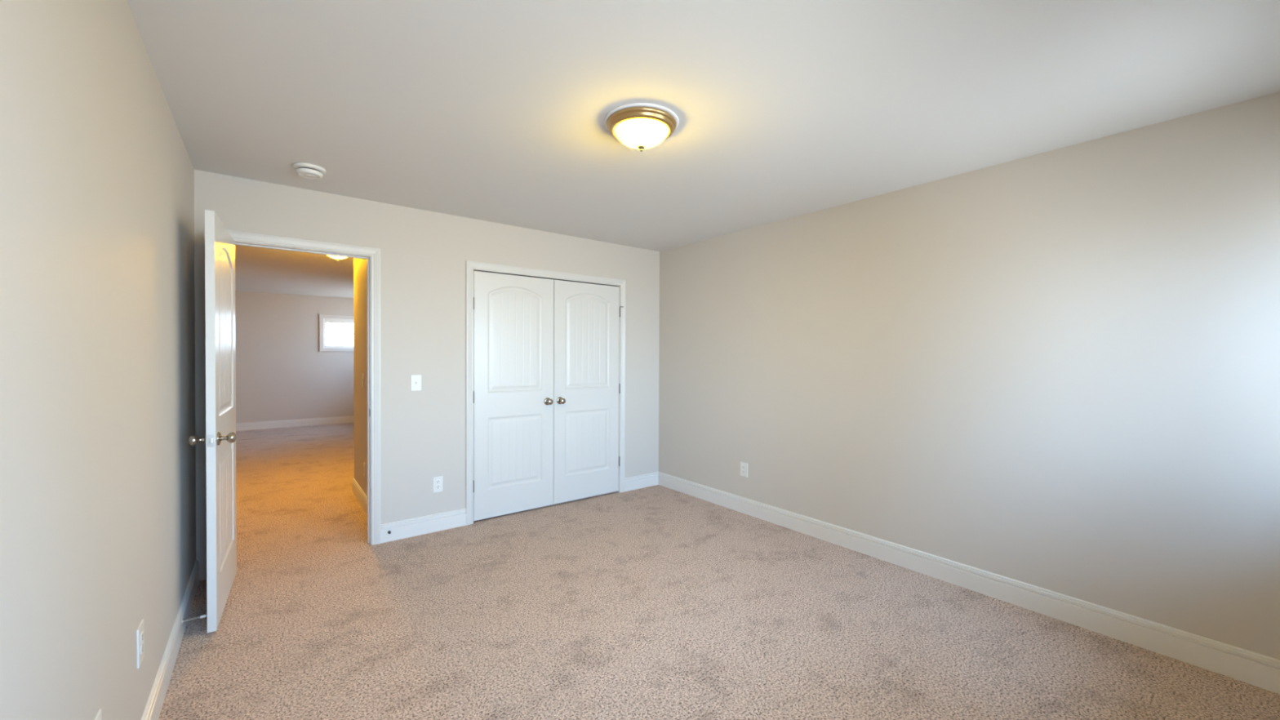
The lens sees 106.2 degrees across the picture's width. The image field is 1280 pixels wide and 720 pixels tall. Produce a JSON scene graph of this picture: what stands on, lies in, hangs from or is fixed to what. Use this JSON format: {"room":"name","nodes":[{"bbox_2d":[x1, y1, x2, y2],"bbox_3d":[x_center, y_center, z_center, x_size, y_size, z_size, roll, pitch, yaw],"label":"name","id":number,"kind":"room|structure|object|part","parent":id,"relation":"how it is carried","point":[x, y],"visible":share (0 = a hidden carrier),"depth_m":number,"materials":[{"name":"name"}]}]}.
{"room":"empty bedroom","nodes":[
{"label":"empty bedroom","id":0,"kind":"room"},
{"bbox_2d":[0,0,195,719],"bbox_3d":[-1.295,0.124,1.021,0.120,2.440,4.518,0,1,-38],"label":"wall","id":1,"kind":"structure","parent":0,"point":[98,460],"depth_m":1.16,"materials":[{"name":"grey paint"}]},
{"bbox_2d":[93,709,101,719],"bbox_3d":[-1.332,0.943,1.177,0.008,0.128,0.085,0,1,-38],"label":"wall outlet","id":2,"kind":"object","parent":1,"relation":"attached to","point":[98,717],"visible":1,"depth_m":1.19,"materials":[{"name":"white plastic"}]},
{"bbox_2d":[136,618,144,669],"bbox_3d":[-1.655,0.939,1.593,0.008,0.128,0.085,0,1,-38],"label":"wall outlet","id":3,"kind":"object","parent":1,"relation":"attached to","point":[140,630],"visible":1,"depth_m":1.58,"materials":[{"name":"white plastic"}]},
{"bbox_2d":[140,643,143,654],"bbox_3d":[-1.653,0.959,1.595,0.003,0.028,0.034,0,1,-38],"label":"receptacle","id":4,"kind":"object","parent":3,"relation":"attached to","point":[141,644],"depth_m":1.59,"materials":[{"name":"white plastic"}]},
{"bbox_2d":[140,631,143,642],"bbox_3d":[-1.653,0.920,1.594,0.003,0.028,0.034,0,1,-38],"label":"receptacle","id":5,"kind":"object","parent":3,"relation":"attached to","point":[141,633],"depth_m":1.59,"materials":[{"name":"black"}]},
{"bbox_2d":[141,559,199,719],"bbox_3d":[-1.248,1.278,1.075,0.014,0.133,4.518,0,1,-38],"label":"baseboard","id":6,"kind":"structure","parent":1,"relation":"attached to","point":[154,704],"depth_m":2.03,"materials":[{"name":"white paint"}]},
{"bbox_2d":[182,614,206,623],"bbox_3d":[-2.150,1.248,2.319,0.086,0.021,0.021,0,1,-38],"label":"door stop","id":7,"kind":"object","parent":1,"relation":"attached to","point":[184,620],"visible":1,"depth_m":2.31,"materials":[{"name":"silver metal"}]},
{"bbox_2d":[235,290,354,423],"bbox_3d":[-6.690,0.012,8.708,5.620,2.440,0.160,0,1,-38],"label":"wall","id":8,"kind":"structure","parent":0,"point":[282,373],"depth_m":8.80,"materials":[{"name":"grey paint"}]},
{"bbox_2d":[235,415,354,431],"bbox_3d":[-6.642,1.167,8.652,5.300,0.133,0.014,0,1,-38],"label":"baseboard","id":9,"kind":"structure","parent":8,"relation":"attached to","point":[340,420],"depth_m":8.85,"materials":[{"name":"white paint"}]},
{"bbox_2d":[319,314,353,351],"bbox_3d":[-5.697,-0.512,9.460,1.039,0.694,0.177,0,1,-38],"label":"window","id":10,"kind":"structure","parent":8,"relation":"in","point":[323,319],"depth_m":9.25,"materials":[{"name":"white paint"}]},
{"bbox_3d":[-5.708,-0.389,9.475,0.865,0.275,0.028,0,1,-38],"label":"sash","id":11,"kind":"part","parent":10,"relation":"part of","materials":[{"name":"white plastic"}]},
{"bbox_2d":[324,320,353,323],"bbox_3d":[-5.674,-0.743,9.429,0.857,0.053,0.048,0,1,-38],"label":"blind","id":12,"kind":"object","parent":10,"relation":"attached to","point":[326,321],"depth_m":9.29,"materials":[{"name":"white"}]},
{"bbox_3d":[-5.676,-0.261,9.434,0.853,0.015,0.040,0,1,-38],"label":"rail","id":13,"kind":"part","parent":10,"relation":"part of","materials":[{"name":"white plastic"}]},
{"bbox_2d":[353,257,355,479],"bbox_3d":[-1.709,0.072,5.497,2.696,2.440,0.120,0,1,-38],"label":"wall","id":14,"kind":"structure","parent":0,"point":[354,298],"depth_m":4.67,"materials":[{"name":"grey paint"}]},
{"bbox_2d":[355,257,367,496],"bbox_3d":[-2.276,0.085,4.126,0.120,2.440,1.352,0,1,-38],"label":"wall","id":15,"kind":"structure","parent":0,"point":[360,264],"depth_m":4.34,"materials":[{"name":"grey paint"}]},
{"bbox_2d":[352,478,367,515],"bbox_3d":[-2.394,1.237,4.175,0.014,0.133,1.426,0,1,-38],"label":"baseboard","id":16,"kind":"structure","parent":15,"relation":"attached to","point":[361,496],"depth_m":4.33,"materials":[{"name":"white paint"}]},
{"bbox_2d":[360,373,364,386],"bbox_3d":[-2.457,0.178,4.248,0.018,0.117,0.072,0,1,-38],"label":"light switch","id":17,"kind":"object","parent":15,"relation":"attached to","point":[362,379],"visible":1,"depth_m":4.24,"materials":[{"name":"white plastic"}]},
{"bbox_3d":[-2.452,0.177,4.252,0.005,0.117,0.072,0,1,-38],"label":"plate","id":18,"kind":"part","parent":17,"relation":"part of","materials":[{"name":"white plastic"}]},
{"bbox_2d":[363,462,365,476],"bbox_3d":[-2.408,0.958,4.197,0.008,0.117,0.072,0,1,-38],"label":"wall outlet","id":19,"kind":"object","parent":15,"relation":"attached to","point":[364,464],"visible":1,"depth_m":4.18,"materials":[{"name":"white plastic"}]},
{"bbox_2d":[194,169,659,581],"bbox_3d":[-2.146,0.095,3.295,5.846,2.441,0.120,0,1,-38],"label":"wall","id":20,"kind":"structure","parent":0,"point":[424,254],"depth_m":3.62,"materials":[{"name":"grey paint"}]},
{"bbox_2d":[188,209,236,632],"bbox_3d":[-2.276,0.294,2.620,0.175,2.028,0.780,0,1,-34],"label":"door","id":21,"kind":"structure","parent":20,"relation":"in","point":[220,439],"depth_m":2.40,"materials":[{"name":"white wood"}]},
{"bbox_3d":[-2.144,0.388,2.326,0.059,0.054,0.054,0,1,-34],"label":"knob","id":22,"kind":"part","parent":21,"relation":"part of","materials":[{"name":"silver metal"}]},
{"bbox_3d":[-2.061,0.388,2.307,0.026,0.058,0.002,0,1,-35],"label":"latch plate","id":23,"kind":"part","parent":21,"relation":"part of","materials":[{"name":"silver metal"}]},
{"bbox_3d":[-2.049,0.388,2.391,0.059,0.054,0.054,0,1,-34],"label":"knob","id":24,"kind":"part","parent":21,"relation":"part of","materials":[{"name":"silver metal"}]},
{"bbox_2d":[226,229,380,545],"bbox_3d":[-2.250,0.262,3.217,0.889,2.107,0.157,0,1,-38],"label":"door frame","id":25,"kind":"structure","parent":20,"relation":"attached to","point":[372,255],"depth_m":3.41,"materials":[{"name":"white paint"}]},
{"bbox_3d":[-2.243,-0.724,3.202,0.743,0.011,0.034,0,1,-38],"label":"stop moulding","id":26,"kind":"part","parent":25,"relation":"part of","materials":[{"name":"white paint"}]},
{"bbox_3d":[-2.203,-0.762,3.151,0.889,0.057,0.018,0,1,-38],"label":"head casing","id":27,"kind":"part","parent":25,"relation":"part of","materials":[{"name":"white paint"}]},
{"bbox_3d":[-1.949,0.291,3.444,0.011,2.045,0.034,0,1,-38],"label":"stop moulding","id":28,"kind":"part","parent":25,"relation":"part of","materials":[{"name":"white paint"}]},
{"bbox_3d":[-1.879,0.261,3.417,0.057,2.107,0.018,0,1,-38],"label":"casing","id":29,"kind":"part","parent":25,"relation":"part of","materials":[{"name":"white paint"}]},
{"bbox_2d":[410,374,421,391],"bbox_3d":[-1.667,0.171,3.580,0.072,0.117,0.018,0,1,-38],"label":"light switch","id":30,"kind":"object","parent":20,"relation":"attached to","point":[415,380],"visible":1,"depth_m":3.58,"materials":[{"name":"white plastic"}]},
{"bbox_2d":[380,508,466,543],"bbox_3d":[-1.623,1.247,3.633,0.605,0.133,0.014,0,1,-38],"label":"baseboard","id":31,"kind":"structure","parent":20,"relation":"attached to","point":[415,526],"depth_m":3.61,"materials":[{"name":"white paint"}]},
{"bbox_2d":[432,475,442,493],"bbox_3d":[-1.552,0.955,3.688,0.072,0.117,0.008,0,1,-38],"label":"wall outlet","id":32,"kind":"object","parent":20,"relation":"attached to","point":[437,481],"visible":1,"depth_m":3.68,"materials":[{"name":"white plastic"}]},
{"bbox_2d":[473,271,553,520],"bbox_3d":[-1.046,0.290,4.055,0.720,2.010,0.105,0,1,-38],"label":"door","id":33,"kind":"structure","parent":20,"relation":"in","point":[513,314],"depth_m":4.05,"materials":[{"name":"white wood"}]},
{"bbox_3d":[-0.795,0.367,4.222,0.054,0.054,0.059,0,1,-38],"label":"knob","id":34,"kind":"part","parent":33,"relation":"part of","materials":[{"name":"silver metal"}]},
{"bbox_2d":[465,260,626,525],"bbox_3d":[-0.800,0.260,4.330,1.556,2.098,0.138,0,1,-38],"label":"door frame","id":35,"kind":"structure","parent":20,"relation":"attached to","point":[471,266],"depth_m":3.96,"materials":[{"name":"white paint"}]},
{"bbox_3d":[-1.356,0.264,3.823,0.057,2.098,0.018,0,1,-38],"label":"casing","id":36,"kind":"part","parent":35,"relation":"part of","materials":[{"name":"white paint"}]},
{"bbox_3d":[-0.759,-0.759,4.271,1.556,0.057,0.018,0,1,-38],"label":"head casing","id":37,"kind":"part","parent":35,"relation":"part of","materials":[{"name":"white paint"}]},
{"bbox_3d":[-0.172,0.259,4.742,0.057,2.098,0.018,0,1,-38],"label":"casing","id":38,"kind":"part","parent":35,"relation":"part of","materials":[{"name":"white paint"}]},
{"bbox_2d":[553,280,623,504],"bbox_3d":[-0.459,0.288,4.510,0.755,2.010,0.105,0,1,-38],"label":"door","id":39,"kind":"structure","parent":20,"relation":"in","point":[587,387],"depth_m":4.49,"materials":[{"name":"white wood"}]},
{"bbox_3d":[-0.697,0.366,4.298,0.054,0.054,0.059,0,1,-38],"label":"knob","id":40,"kind":"part","parent":39,"relation":"part of","materials":[{"name":"silver metal"}]},
{"bbox_2d":[625,471,658,491],"bbox_3d":[0.022,1.240,4.909,0.448,0.133,0.014,0,1,-38],"label":"baseboard","id":41,"kind":"structure","parent":20,"relation":"attached to","point":[638,482],"depth_m":4.90,"materials":[{"name":"white paint"}]},
{"bbox_2d":[126,0,1279,297],"bbox_3d":[-2.893,-1.199,4.218,6.126,0.120,11.880,0,1,-38],"label":"ceiling","id":42,"kind":"structure","parent":0,"point":[495,111],"depth_m":1.96,"materials":[{"name":"white paint"}]},
{"bbox_2d":[293,162,325,179],"bbox_3d":[-1.923,-1.093,2.795,0.160,0.050,0.160,0,1,-38],"label":"smoke detector","id":43,"kind":"object","parent":42,"relation":"attached to","point":[308,171],"visible":1,"depth_m":2.76,"materials":[{"name":"white plastic"}]},
{"bbox_2d":[328,255,346,261],"bbox_3d":[-3.099,-1.081,4.921,0.345,0.134,0.345,0,1,-38],"label":"ceiling lamp","id":44,"kind":"object","parent":42,"relation":"attached to","point":[337,258],"visible":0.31,"depth_m":4.90,"materials":[{"name":"white glass"}]},
{"bbox_2d":[604,102,678,151],"bbox_3d":[0.007,-1.036,2.230,0.345,0.134,0.345,0,1,-38],"label":"ceiling lamp","id":45,"kind":"object","parent":42,"relation":"attached to","point":[639,126],"visible":1,"depth_m":2.14,"materials":[{"name":"white glass"}]},
{"bbox_3d":[0.006,-1.025,2.230,0.255,0.076,0.255,0,1,-38],"label":"lamp shade","id":46,"kind":"part","parent":45,"relation":"part of","materials":[{"name":"white glass"}]},
{"bbox_2d":[158,422,1279,719],"bbox_3d":[-2.905,1.361,4.247,6.126,0.120,11.880,0,1,-38],"label":"floor","id":47,"kind":"structure","parent":0,"point":[657,602],"depth_m":2.37,"materials":[{"name":"beige carpet"}]},
{"bbox_2d":[658,91,1279,660],"bbox_3d":[1.181,0.104,3.873,0.120,2.440,5.990,0,1,-38],"label":"wall","id":48,"kind":"structure","parent":0,"point":[1058,371],"depth_m":2.57,"materials":[{"name":"grey paint"}]},
{"bbox_2d":[740,462,747,477],"bbox_3d":[0.896,0.945,4.140,0.008,0.120,0.078,0,1,-38],"label":"wall outlet","id":49,"kind":"object","parent":48,"relation":"attached to","point":[744,466],"visible":1,"depth_m":4.14,"materials":[{"name":"white plastic"}]},
{"bbox_2d":[657,471,1279,693],"bbox_3d":[1.573,1.266,3.263,0.014,0.133,4.518,0,1,-38],"label":"baseboard","id":50,"kind":"structure","parent":48,"relation":"attached to","point":[1254,668],"depth_m":2.56,"materials":[{"name":"white paint"}]}
]}

